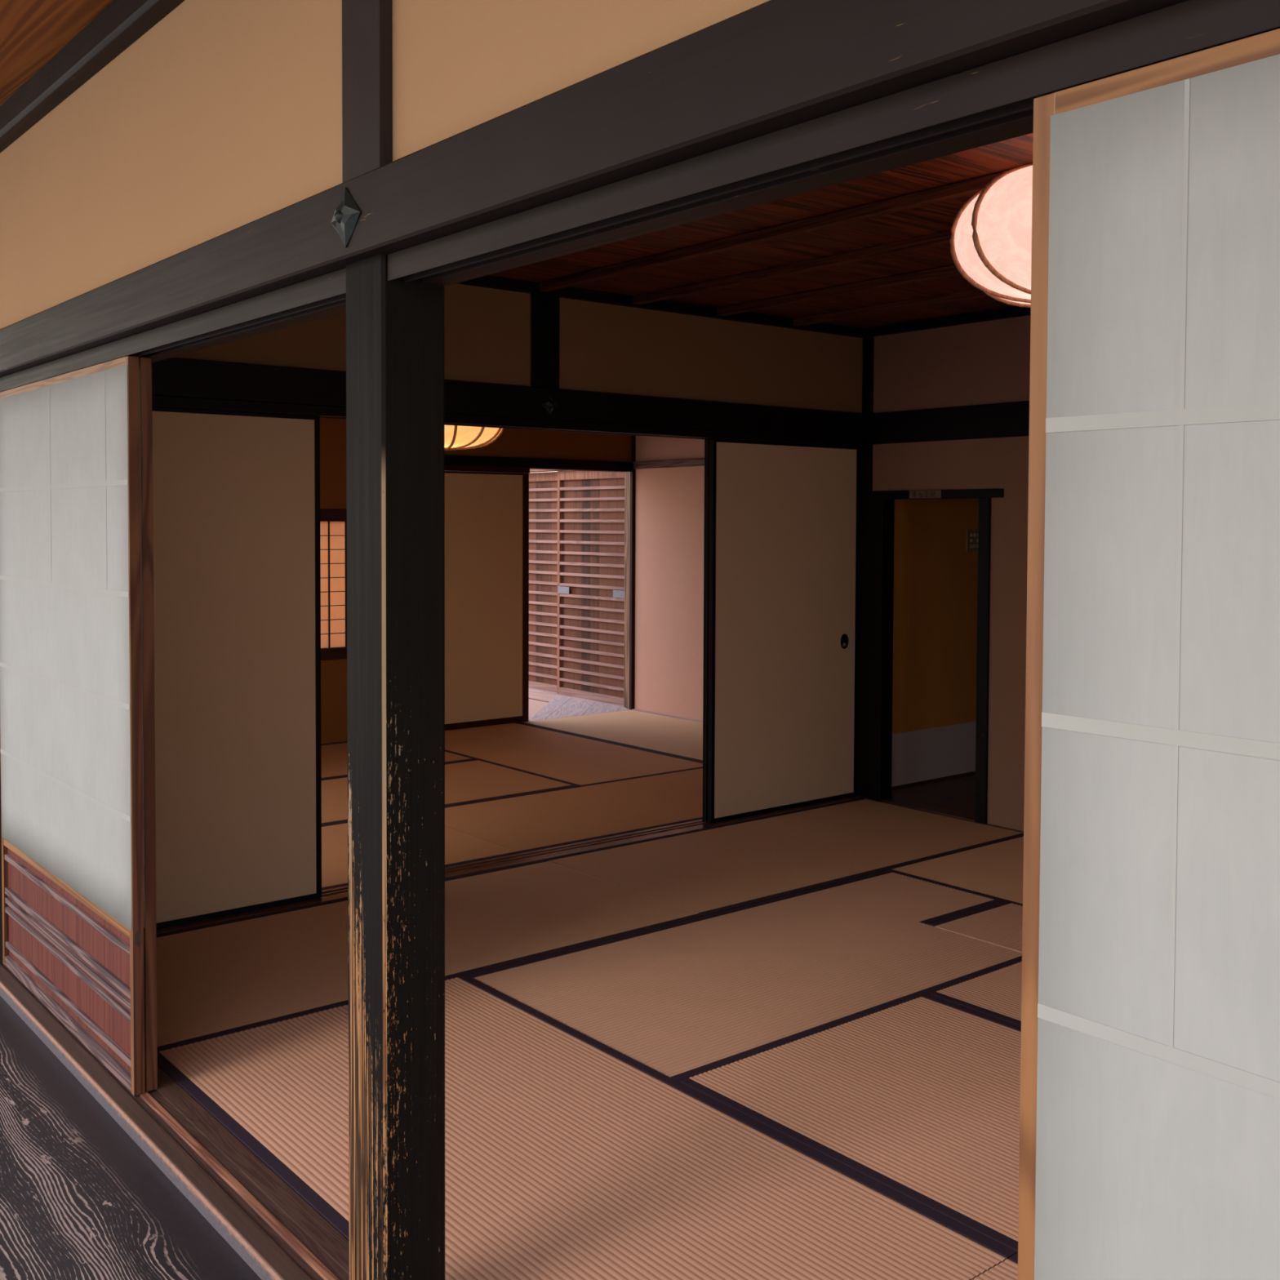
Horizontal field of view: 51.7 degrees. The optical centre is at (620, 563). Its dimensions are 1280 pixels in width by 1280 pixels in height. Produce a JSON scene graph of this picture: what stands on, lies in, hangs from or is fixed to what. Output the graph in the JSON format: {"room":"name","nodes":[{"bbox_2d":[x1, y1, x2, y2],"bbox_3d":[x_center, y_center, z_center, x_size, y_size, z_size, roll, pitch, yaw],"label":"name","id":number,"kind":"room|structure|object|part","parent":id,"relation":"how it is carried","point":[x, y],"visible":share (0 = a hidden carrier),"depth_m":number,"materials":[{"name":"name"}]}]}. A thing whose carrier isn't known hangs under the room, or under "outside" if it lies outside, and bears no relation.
{"room":"japanese house veranda","nodes":[
{"label":"japanese house veranda","id":0,"kind":"room"},
{"bbox_2d":[0,0,113,106],"bbox_3d":[-1.729,-1.261,2.454,1.650,0.022,15.500,-1,2,-39],"label":"ceiling","id":1,"kind":"structure","parent":0,"point":[33,32],"depth_m":3.15,"materials":[{"name":"brown wood"}]},
{"bbox_2d":[0,995,261,1279],"bbox_3d":[-1.660,1.319,2.600,1.350,0.041,15.500,-1,2,-39],"label":"floor","id":2,"kind":"structure","parent":0,"point":[80,1199],"depth_m":2.71,"materials":[{"name":"grey wood"}]},
{"bbox_2d":[0,0,769,328],"bbox_3d":[-0.679,-0.856,2.542,0.072,0.670,10.100,-1,2,-39],"label":"wall","id":3,"kind":"structure","parent":0,"point":[223,117],"depth_m":2.56,"materials":[{"name":"beige paint"}]},
{"bbox_2d":[0,390,5,964],"bbox_3d":[-1.879,0.345,4.071,0.116,1.808,0.120,-1,2,-39],"label":"post","id":4,"kind":"object","parent":3,"relation":"attached to","point":[1,898],"visible":0.02,"depth_m":4.01,"materials":[{"name":"brown wood"}]},
{"bbox_2d":[0,0,184,152],"bbox_3d":[-1.101,-1.225,2.959,0.052,0.077,15.500,-1,2,-39],"label":"wall plate","id":5,"kind":"object","parent":3,"relation":"attached to","point":[122,23],"visible":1,"depth_m":3.19,"materials":[{"name":"black wood"}]},
{"bbox_2d":[0,267,346,391],"bbox_3d":[-1.120,-0.512,3.108,0.108,0.058,2.282,-1,2,-39],"label":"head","id":6,"kind":"object","parent":3,"relation":"attached to","point":[322,296],"visible":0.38,"depth_m":2.68},
{"bbox_2d":[0,0,1187,377],"bbox_3d":[-1.081,-0.580,2.934,0.072,0.122,11.200,-1,2,-39],"label":"tie beam","id":7,"kind":"structure","parent":3,"relation":"attached to","point":[770,66],"depth_m":1.59,"materials":[{"name":"black wood"}]},
{"bbox_2d":[342,0,391,182],"bbox_3d":[-0.409,-0.885,2.127,0.024,0.543,0.128,-1,2,-39],"label":"post","id":8,"kind":"object","parent":7,"relation":"on","point":[366,24],"visible":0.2,"depth_m":2.11,"materials":[{"name":"black wood"}]},
{"bbox_2d":[457,275,1031,337],"bbox_3d":[1.193,-1.024,3.360,3.872,0.040,4.842,-1,2,-39],"label":"trim","id":9,"kind":"structure","parent":3,"relation":"attached to","point":[489,282],"depth_m":5.79,"materials":[{"name":"black wood"}]},
{"bbox_2d":[387,0,1279,285],"bbox_3d":[0.403,-0.445,1.210,0.108,0.058,2.328,-1,2,-39],"label":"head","id":10,"kind":"object","parent":3,"relation":"attached to","point":[991,103],"visible":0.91,"depth_m":1.38},
{"bbox_2d":[320,417,631,744],"bbox_3d":[-1.839,-0.037,7.996,4.870,2.350,0.110,-1,2,-39],"label":"wall","id":11,"kind":"structure","parent":0,"point":[512,442],"depth_m":8.08,"materials":[{"name":"brown paint"}]},
{"bbox_2d":[320,509,346,660],"bbox_3d":[-1.855,0.126,7.941,0.890,0.912,0.065,-1,2,-39],"label":"window","id":12,"kind":"structure","parent":11,"relation":"in","point":[333,522],"depth_m":8.03,"materials":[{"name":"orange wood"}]},
{"bbox_2d":[444,465,529,473],"bbox_3d":[-1.035,-0.618,8.563,1.050,0.032,0.060,-1,2,-39],"label":"trim","id":13,"kind":"structure","parent":11,"relation":"attached to","point":[446,468],"depth_m":8.65,"materials":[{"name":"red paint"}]},
{"bbox_2d":[444,454,633,471],"bbox_3d":[-0.696,-0.674,8.800,2.000,0.066,0.032,-1,2,-39],"label":"tie beam","id":14,"kind":"structure","parent":11,"relation":"attached to","point":[455,460],"depth_m":8.89,"materials":[{"name":"black wood"}]},
{"bbox_2d":[529,468,621,471],"bbox_3d":[-0.299,-0.669,9.198,0.892,0.033,0.089,-1,2,-39],"label":"trim","id":15,"kind":"structure","parent":11,"relation":"attached to","point":[530,468],"depth_m":9.25,"materials":[{"name":"black wood"}]},
{"bbox_2d":[629,435,635,709],"bbox_3d":[0.104,-0.079,9.489,0.070,2.250,0.028,-1,2,-39],"label":"post","id":16,"kind":"object","parent":11,"relation":"attached to","point":[633,474],"visible":0.56,"depth_m":9.47,"materials":[{"name":"black paint"}]},
{"bbox_2d":[528,697,548,718],"bbox_3d":[-2.453,1.060,14.572,15.900,0.225,10.830,-1,2,-39],"label":"ground","id":17,"kind":"structure","parent":0,"point":[535,705],"depth_m":10.21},
{"bbox_2d":[528,688,623,706],"bbox_3d":[-0.869,1.034,10.858,0.115,0.070,3.000,-1,2,-39],"label":"threshold","id":18,"kind":"object","parent":17,"relation":"on","point":[535,694],"visible":0.09,"depth_m":10.43,"materials":[{"name":"brown wood"}]},
{"bbox_2d":[528,471,557,692],"bbox_3d":[-0.712,0.135,10.680,0.035,1.740,0.865,-1,2,-39],"label":"lattice door","id":19,"kind":"structure","parent":18,"relation":"on","point":[543,486],"depth_m":10.56,"materials":[{"name":"brown wood"}]},
{"bbox_3d":[-0.715,0.977,10.707,0.035,0.055,0.805,-1,2,-39],"label":"rail","id":20,"kind":"part","parent":19,"relation":"part of","materials":[{"name":"brown wood"}]},
{"bbox_3d":[-0.709,-0.700,10.653,0.035,0.070,0.805,-1,2,-39],"label":"rail","id":21,"kind":"part","parent":19,"relation":"part of","materials":[{"name":"brown wood"}]},
{"bbox_2d":[556,470,625,705],"bbox_3d":[-0.209,0.159,9.983,0.038,1.740,0.863,-1,2,-39],"label":"lattice door","id":22,"kind":"structure","parent":18,"relation":"on","point":[590,646],"depth_m":9.99,"materials":[{"name":"brown wood"}]},
{"bbox_3d":[-0.439,0.203,10.242,0.002,0.055,0.145,-1,2,-39],"label":"metal plate","id":23,"kind":"part","parent":22,"relation":"part of","materials":[{"name":"silver metal"}]},
{"bbox_3d":[-0.210,1.001,10.012,0.035,0.055,0.803,-1,2,-39],"label":"rail","id":24,"kind":"part","parent":22,"relation":"part of","materials":[{"name":"brown wood"}]},
{"bbox_3d":[-0.204,-0.675,9.957,0.035,0.070,0.803,-1,2,-39],"label":"rail","id":25,"kind":"part","parent":22,"relation":"part of","materials":[{"name":"brown wood"}]},
{"bbox_3d":[-0.004,0.222,9.700,0.002,0.055,0.155,-1,2,-39],"label":"metal plate","id":26,"kind":"part","parent":22,"relation":"part of","materials":[{"name":"silver metal"}]},
{"bbox_2d":[528,694,630,721],"bbox_3d":[-0.563,1.066,9.607,0.964,0.049,0.974,-1,2,-39],"label":"board","id":27,"kind":"object","parent":17,"relation":"on","point":[560,706],"visible":0.65,"depth_m":9.53,"materials":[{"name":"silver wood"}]},
{"bbox_2d":[623,471,631,710],"bbox_3d":[0.103,0.053,9.594,0.085,2.420,0.125,-1,2,-39],"label":"post","id":28,"kind":"object","parent":17,"relation":"on","point":[627,479],"visible":0.06,"depth_m":9.60,"materials":[{"name":"brown wood"}]},
{"bbox_2d":[173,283,978,733],"bbox_3d":[0.566,0.034,6.063,6.200,2.350,0.098,-1,2,-39],"label":"wall","id":29,"kind":"structure","parent":0,"point":[604,348],"depth_m":5.93,"materials":[{"name":"brown paint"}]},
{"bbox_2d":[151,357,865,439],"bbox_3d":[-0.299,-0.637,5.246,3.848,0.128,0.055,-1,2,-39],"label":"tie beam","id":30,"kind":"structure","parent":29,"relation":"attached to","point":[172,376],"depth_m":5.18,"materials":[{"name":"black wood"}]},
{"bbox_2d":[531,293,559,388],"bbox_3d":[-0.296,-0.886,5.254,0.131,0.368,0.008,-1,2,-39],"label":"post","id":31,"kind":"object","parent":30,"relation":"on","point":[545,308],"visible":1,"depth_m":5.25,"materials":[{"name":"black paint"}]},
{"bbox_2d":[862,336,874,439],"bbox_3d":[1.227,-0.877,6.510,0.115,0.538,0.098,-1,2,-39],"label":"trim","id":32,"kind":"structure","parent":29,"relation":"attached to","point":[865,340],"depth_m":6.45,"materials":[{"name":"black paint"}]},
{"bbox_2d":[891,770,975,789],"bbox_3d":[2.090,1.125,7.295,2.120,0.012,0.008,-1,2,-39],"label":"trim","id":33,"kind":"structure","parent":29,"relation":"attached to","point":[971,772],"depth_m":6.93,"materials":[{"name":"black wood"}]},
{"bbox_2d":[891,721,976,786],"bbox_3d":[2.089,0.985,7.292,2.120,0.270,0.004,-1,2,-39],"label":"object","id":34,"kind":"structure","parent":29,"relation":"attached to","point":[924,754],"depth_m":6.93,"materials":[{"name":"white paper"}]},
{"bbox_2d":[966,528,977,551],"bbox_3d":[1.908,-0.126,7.103,0.136,0.120,0.012,-1,2,-39],"label":"light switch","id":35,"kind":"object","parent":29,"relation":"attached to","point":[971,535],"visible":0.77,"depth_m":7.08,"materials":[{"name":"plastic"}]},
{"bbox_2d":[635,435,704,720],"bbox_3d":[1.044,-0.039,8.360,0.078,2.350,2.890,-1,2,-39],"label":"wall","id":36,"kind":"structure","parent":0,"point":[669,512],"depth_m":9.18,"materials":[{"name":"paint"}]},
{"bbox_2d":[631,708,702,722],"bbox_3d":[0.999,1.109,8.365,0.026,0.054,2.890,-1,2,-39],"label":"trim","id":37,"kind":"structure","parent":36,"relation":"attached to","point":[639,710],"depth_m":9.18,"materials":[{"name":"brown wood"}]},
{"bbox_2d":[633,457,704,469],"bbox_3d":[1.002,-0.664,8.309,0.030,0.050,2.893,-1,2,-39],"label":"tie beam","id":38,"kind":"structure","parent":36,"relation":"attached to","point":[688,462],"depth_m":9.11,"materials":[{"name":"brown wood"}]},
{"bbox_2d":[489,133,1033,328],"bbox_3d":[1.195,-1.033,3.361,3.898,0.046,4.842,-1,2,-39],"label":"ceiling","id":39,"kind":"structure","parent":0,"point":[872,251],"depth_m":4.68,"materials":[{"name":"brown wood"}]},
{"bbox_2d":[949,163,1032,307],"bbox_3d":[1.213,-0.831,3.330,0.734,0.352,0.734,-1,2,-39],"label":"paper lantern","id":40,"kind":"object","parent":39,"relation":"hanging from","point":[990,241],"visible":0.25,"depth_m":3.21,"materials":[{"name":"white paper"}]},
{"bbox_2d":[855,440,872,798],"bbox_3d":[1.227,0.272,6.539,0.118,1.760,0.136,-1,2,-39],"label":"post","id":41,"kind":"object","parent":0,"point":[865,452],"visible":0.46,"depth_m":6.48,"materials":[{"name":"black wood"}]},
{"bbox_2d":[891,773,975,815],"bbox_3d":[2.703,1.186,6.509,2.350,0.054,2.140,-1,2,-39],"label":"floor","id":42,"kind":"structure","parent":0,"point":[955,793],"depth_m":6.61,"materials":[{"name":"brown wood"}]},
{"bbox_2d":[872,315,1031,831],"bbox_3d":[2.751,0.089,4.605,0.078,2.350,4.772,-1,2,-39],"label":"wall","id":43,"kind":"structure","parent":0,"point":[988,362],"depth_m":5.90,"materials":[{"name":"paint"}]},
{"bbox_2d":[865,413,870,439],"bbox_3d":[1.208,-0.670,6.425,0.021,0.128,0.022,-1,2,-39],"label":"trim","id":44,"kind":"structure","parent":43,"relation":"attached to","point":[867,415],"depth_m":6.42,"materials":[{"name":"black wood"}]},
{"bbox_2d":[909,489,941,498],"bbox_3d":[1.423,-0.325,6.162,0.003,0.037,0.182,-1,2,-39],"label":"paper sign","id":45,"kind":"object","parent":43,"relation":"attached to","point":[931,493],"visible":1,"depth_m":6.16,"materials":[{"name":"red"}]},
{"bbox_2d":[868,488,1004,823],"bbox_3d":[1.487,0.417,6.183,0.097,1.524,0.751,-1,2,-39],"label":"doorway frame","id":46,"kind":"object","parent":43,"relation":"attached to","point":[882,502],"visible":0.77,"depth_m":6.39,"materials":[{"name":"black wood"}]},
{"bbox_3d":[1.472,1.167,6.229,0.089,0.022,0.555,-1,2,-39],"label":"sill","id":47,"kind":"part","parent":46,"relation":"part of","materials":[{"name":"brown wood"}]},
{"bbox_2d":[862,797,1023,832],"bbox_3d":[2.696,1.242,4.619,0.030,0.054,4.800,-1,2,-39],"label":"trim","id":48,"kind":"structure","parent":43,"relation":"attached to","point":[997,826],"depth_m":6.09,"materials":[{"name":"brown wood"}]},
{"bbox_2d":[868,400,1029,444],"bbox_3d":[2.712,-0.590,4.554,0.023,0.150,4.779,-1,2,-39],"label":"tie beam","id":49,"kind":"structure","parent":43,"relation":"attached to","point":[1006,420],"depth_m":6.03,"materials":[{"name":"black wood"}]},
{"bbox_3d":[-0.881,-1.151,6.769,4.868,0.046,2.940,-1,2,-39],"label":"ceiling","id":50,"kind":"structure","parent":0,"visible":0},
{"bbox_2d":[444,425,503,450],"bbox_3d":[-0.889,-0.873,6.760,0.615,0.578,0.615,-1,2,-39],"label":"paper lantern","id":51,"kind":"object","parent":50,"relation":"hanging from","point":[455,437],"visible":0.2,"depth_m":6.60,"materials":[{"name":"yellow paper"}]},
{"bbox_3d":[0.714,1.284,4.954,5.000,0.064,8.200,-1,2,-39],"label":"floor","id":52,"kind":"structure","parent":0,"visible":0},
{"bbox_2d":[0,964,349,1279],"bbox_3d":[-0.360,1.308,2.171,0.156,0.050,4.794,-1,2,-39],"label":"threshold","id":53,"kind":"object","parent":52,"relation":"on","point":[273,1230],"visible":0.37,"depth_m":2.76,"materials":[{"name":"brown wood"}]},
{"bbox_2d":[0,355,145,1096],"bbox_3d":[-1.498,0.369,3.540,0.028,1.731,1.182,-1,2,-39],"label":"shoji panel","id":54,"kind":"object","parent":53,"relation":"on","point":[71,674],"visible":1,"depth_m":3.40,"materials":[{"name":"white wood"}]},
{"bbox_3d":[-1.495,-0.486,3.513,0.024,0.020,1.141,-1,2,-39],"label":"rail","id":55,"kind":"part","parent":54,"relation":"part of","materials":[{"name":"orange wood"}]},
{"bbox_3d":[-1.499,0.854,3.557,0.024,0.023,1.137,-1,2,-39],"label":"rail","id":56,"kind":"part","parent":54,"relation":"part of","materials":[{"name":"orange wood"}]},
{"bbox_3d":[-1.500,1.219,3.568,0.024,0.030,1.137,-1,2,-39],"label":"rail","id":57,"kind":"part","parent":54,"relation":"part of","materials":[{"name":"brown wood"}]},
{"bbox_3d":[-1.498,1.035,3.564,0.005,0.338,1.135,-1,2,-39],"label":"board panel","id":58,"kind":"part","parent":54,"relation":"part of","materials":[{"name":"brown wood"}]},
{"bbox_2d":[138,357,157,1091],"bbox_3d":[-1.474,0.368,3.561,0.028,1.731,1.171,-1,2,-39],"label":"shoji panel","id":59,"kind":"object","parent":53,"relation":"on","point":[144,363],"visible":0.24,"depth_m":3.10,"materials":[{"name":"orange wood"}]},
{"bbox_2d":[346,253,444,1279],"bbox_3d":[-0.372,0.395,2.194,0.116,1.774,0.127,-1,2,-39],"label":"wooden post","id":60,"kind":"object","parent":53,"relation":"on","point":[395,475],"visible":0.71,"depth_m":2.15,"materials":[{"name":"black wood"}]},
{"bbox_2d":[1017,28,1279,1279],"bbox_3d":[0.746,0.467,0.745,0.028,1.731,1.190,-1,2,-39],"label":"shoji panel","id":61,"kind":"object","parent":53,"relation":"on","point":[1149,1108],"visible":1,"depth_m":1.09,"materials":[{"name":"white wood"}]},
{"bbox_3d":[0.749,-0.388,0.718,0.024,0.020,1.150,-1,2,-39],"label":"rail","id":62,"kind":"part","parent":61,"relation":"part of","materials":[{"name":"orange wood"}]},
{"bbox_2d":[320,741,473,778],"bbox_3d":[-1.890,1.139,7.278,1.937,0.055,0.987,-1,2,-39],"label":"mat","id":63,"kind":"object","parent":52,"relation":"on","point":[334,756],"visible":0.11,"depth_m":7.50,"materials":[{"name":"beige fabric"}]},
{"bbox_2d":[321,821,522,890],"bbox_3d":[-1.432,1.209,5.175,1.887,0.055,0.952,-1,2,-39],"label":"mat","id":64,"kind":"object","parent":52,"relation":"on","point":[460,847],"visible":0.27,"depth_m":5.42,"materials":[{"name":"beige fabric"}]},
{"bbox_2d":[156,859,703,1052],"bbox_3d":[-0.755,1.240,4.315,1.907,0.055,0.952,-1,2,-39],"label":"mat","id":65,"kind":"object","parent":52,"relation":"on","point":[220,979],"visible":0.48,"depth_m":4.25,"materials":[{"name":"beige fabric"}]},
{"bbox_2d":[321,759,575,824],"bbox_3d":[-1.281,1.166,6.520,1.937,0.055,0.952,-1,2,-39],"label":"mat","id":66,"kind":"object","parent":52,"relation":"on","point":[474,780],"visible":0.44,"depth_m":6.75,"materials":[{"name":"beige wicker"}]},
{"bbox_2d":[156,795,864,933],"bbox_3d":[-0.340,1.205,5.349,3.848,0.050,0.136,-1,2,-39],"label":"threshold","id":67,"kind":"object","parent":52,"relation":"on","point":[340,892],"visible":0.31,"depth_m":5.35,"materials":[{"name":"brown wood"}]},
{"bbox_2d":[151,407,321,928],"bbox_3d":[-1.454,0.345,4.420,0.970,1.722,0.026,-1,2,-39],"label":"door","id":68,"kind":"structure","parent":67,"relation":"on","point":[236,495],"depth_m":4.52,"materials":[{"name":"beige paper"}]},
{"bbox_3d":[-1.451,-0.509,4.392,0.928,0.013,0.026,-1,2,-39],"label":"rail","id":69,"kind":"part","parent":68,"relation":"part of","materials":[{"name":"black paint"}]},
{"bbox_3d":[-1.457,1.196,4.447,0.928,0.018,0.026,-1,2,-39],"label":"rail","id":70,"kind":"part","parent":68,"relation":"part of","materials":[{"name":"black paint"}]},
{"bbox_2d":[702,439,709,821],"bbox_3d":[0.744,0.294,6.226,0.927,1.722,0.026,-1,2,-39],"label":"door","id":71,"kind":"structure","parent":67,"relation":"on","point":[706,524],"depth_m":5.93,"materials":[{"name":"black wood"}]},
{"bbox_2d":[707,438,859,822],"bbox_3d":[0.785,0.294,6.214,0.978,1.722,0.028,-1,2,-39],"label":"door","id":72,"kind":"structure","parent":67,"relation":"on","point":[784,535],"depth_m":6.18,"materials":[{"name":"beige paper"}]},
{"bbox_3d":[0.782,1.145,6.243,0.936,0.018,0.026,-1,2,-39],"label":"rail","id":73,"kind":"part","parent":72,"relation":"part of","materials":[{"name":"black paint"}]},
{"bbox_3d":[0.788,-0.559,6.187,0.936,0.013,0.026,-1,2,-39],"label":"rail","id":74,"kind":"part","parent":72,"relation":"part of","materials":[{"name":"black paint"}]},
{"bbox_3d":[1.097,0.379,6.453,0.055,0.074,0.004,-1,2,-39],"label":"door pull","id":75,"kind":"part","parent":72,"relation":"part of","materials":[{"name":"black metal"}]},
{"bbox_2d":[444,766,702,853],"bbox_3d":[0.053,1.176,6.367,1.917,0.055,0.952,-1,2,-39],"label":"mat","id":76,"kind":"object","parent":52,"relation":"on","point":[547,819],"visible":0.57,"depth_m":6.17,"materials":[{"name":"beige wicker"}]},
{"bbox_2d":[444,722,702,786],"bbox_3d":[-0.456,1.127,7.816,0.967,0.055,1.942,-1,2,-39],"label":"mat","id":77,"kind":"object","parent":52,"relation":"on","point":[572,759],"visible":0.77,"depth_m":7.67,"materials":[{"name":"beige wicker"}]},
{"bbox_2d":[157,974,1017,1279],"bbox_3d":[-0.231,1.287,2.900,0.952,0.055,1.907,-1,2,-39],"label":"mat","id":78,"kind":"object","parent":52,"relation":"on","point":[569,1156],"visible":0.78,"depth_m":2.78,"materials":[{"name":"beige wicker"}]},
{"bbox_2d":[520,710,702,742],"bbox_3d":[0.005,1.096,8.798,0.977,0.055,0.987,-1,2,-39],"label":"mat","id":79,"kind":"object","parent":52,"relation":"on","point":[624,725],"visible":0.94,"depth_m":8.77,"materials":[{"name":"beige wicker"}]},
{"bbox_2d":[610,729,702,761],"bbox_3d":[0.913,1.136,7.668,0.977,0.055,1.907,-1,2,-39],"label":"mat","id":80,"kind":"object","parent":52,"relation":"on","point":[689,744],"visible":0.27,"depth_m":8.03,"materials":[{"name":"beige wicker"}]},
{"bbox_2d":[467,870,1022,1081],"bbox_3d":[0.588,1.249,4.168,1.907,0.055,0.952,-1,2,-39],"label":"mat","id":81,"kind":"object","parent":52,"relation":"on","point":[691,997],"visible":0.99,"depth_m":3.97,"materials":[{"name":"beige wicker"}]},
{"bbox_2d":[543,797,1023,915],"bbox_3d":[0.735,1.204,5.510,1.907,0.055,0.952,-1,2,-39],"label":"mat","id":82,"kind":"object","parent":52,"relation":"on","point":[709,870],"visible":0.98,"depth_m":5.39,"materials":[{"name":"beige wicker"}]},
{"bbox_2d":[679,994,1021,1253],"bbox_3d":[1.112,1.297,2.753,0.952,0.055,1.907,-1,2,-39],"label":"mat","id":83,"kind":"object","parent":52,"relation":"on","point":[919,1097],"visible":0.52,"depth_m":3.09,"materials":[{"name":"beige wicker"}]},
{"bbox_2d":[886,836,1023,906],"bbox_3d":[2.004,1.237,4.692,0.952,0.055,1.907,-1,2,-39],"label":"mat","id":84,"kind":"object","parent":52,"relation":"on","point":[994,871],"visible":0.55,"depth_m":5.13,"materials":[{"name":"beige wicker"}]},
{"bbox_2d":[928,961,1022,1026],"bbox_3d":[1.857,1.280,3.350,0.952,0.055,1.907,-1,2,-39],"label":"mat","id":85,"kind":"object","parent":52,"relation":"on","point":[997,993],"visible":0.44,"depth_m":3.79,"materials":[{"name":"beige wicker"}]},
{"bbox_2d":[928,901,1022,952],"bbox_3d":[1.333,1.240,4.422,0.426,0.055,0.415,-1,2,-39],"label":"mat","id":86,"kind":"object","parent":52,"relation":"on","point":[999,924],"visible":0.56,"depth_m":4.44,"materials":[{"name":"beige wicker"}]},
{"bbox_2d":[972,1253,1017,1279],"bbox_3d":[0.964,1.340,1.411,0.952,0.055,1.907,-1,2,-39],"label":"mat","id":87,"kind":"object","parent":52,"relation":"on","point":[1007,1269],"visible":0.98,"depth_m":2.39,"materials":[{"name":"beige wicker"}]},
{"bbox_3d":[-1.039,1.081,8.614,1.048,0.020,0.029,-1,2,-39],"label":"threshold","id":88,"kind":"object","parent":52,"relation":"on","visible":0},
{"bbox_2d":[444,471,528,730],"bbox_3d":[-1.030,0.236,8.581,1.048,1.672,0.030,-1,2,-39],"label":"door","id":89,"kind":"structure","parent":88,"relation":"on","point":[486,513],"depth_m":8.69,"materials":[{"name":"beige paper"}]},
{"bbox_3d":[-1.029,-0.593,8.555,0.948,0.013,0.026,-1,2,-39],"label":"rail","id":90,"kind":"part","parent":89,"relation":"part of","materials":[{"name":"black paint"}]},
{"bbox_3d":[-1.034,1.051,8.608,0.948,0.040,0.026,-1,2,-39],"label":"rail","id":91,"kind":"part","parent":89,"relation":"part of","materials":[{"name":"black paint"}]},
{"bbox_3d":[-2.808,-0.848,5.304,0.018,0.560,3.050,-1,2,-39],"label":"wall","id":92,"kind":"structure","parent":0,"visible":0},
{"bbox_2d":[151,395,866,446],"bbox_3d":[-0.334,-0.558,5.292,3.848,0.033,0.112,-1,2,-39],"label":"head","id":93,"kind":"object","parent":92,"relation":"attached to","point":[329,412],"visible":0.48,"depth_m":5.21},
{"bbox_3d":[-0.860,-1.150,10.789,0.070,0.700,3.000,-1,2,-39],"label":"wall","id":94,"kind":"structure","parent":0,"visible":0},
{"bbox_2d":[529,469,571,472],"bbox_3d":[-0.866,-0.772,10.795,0.125,0.055,3.003,-1,2,-39],"label":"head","id":95,"kind":"object","parent":94,"relation":"attached to","point":[531,470],"visible":0.02,"depth_m":10.43}
]}

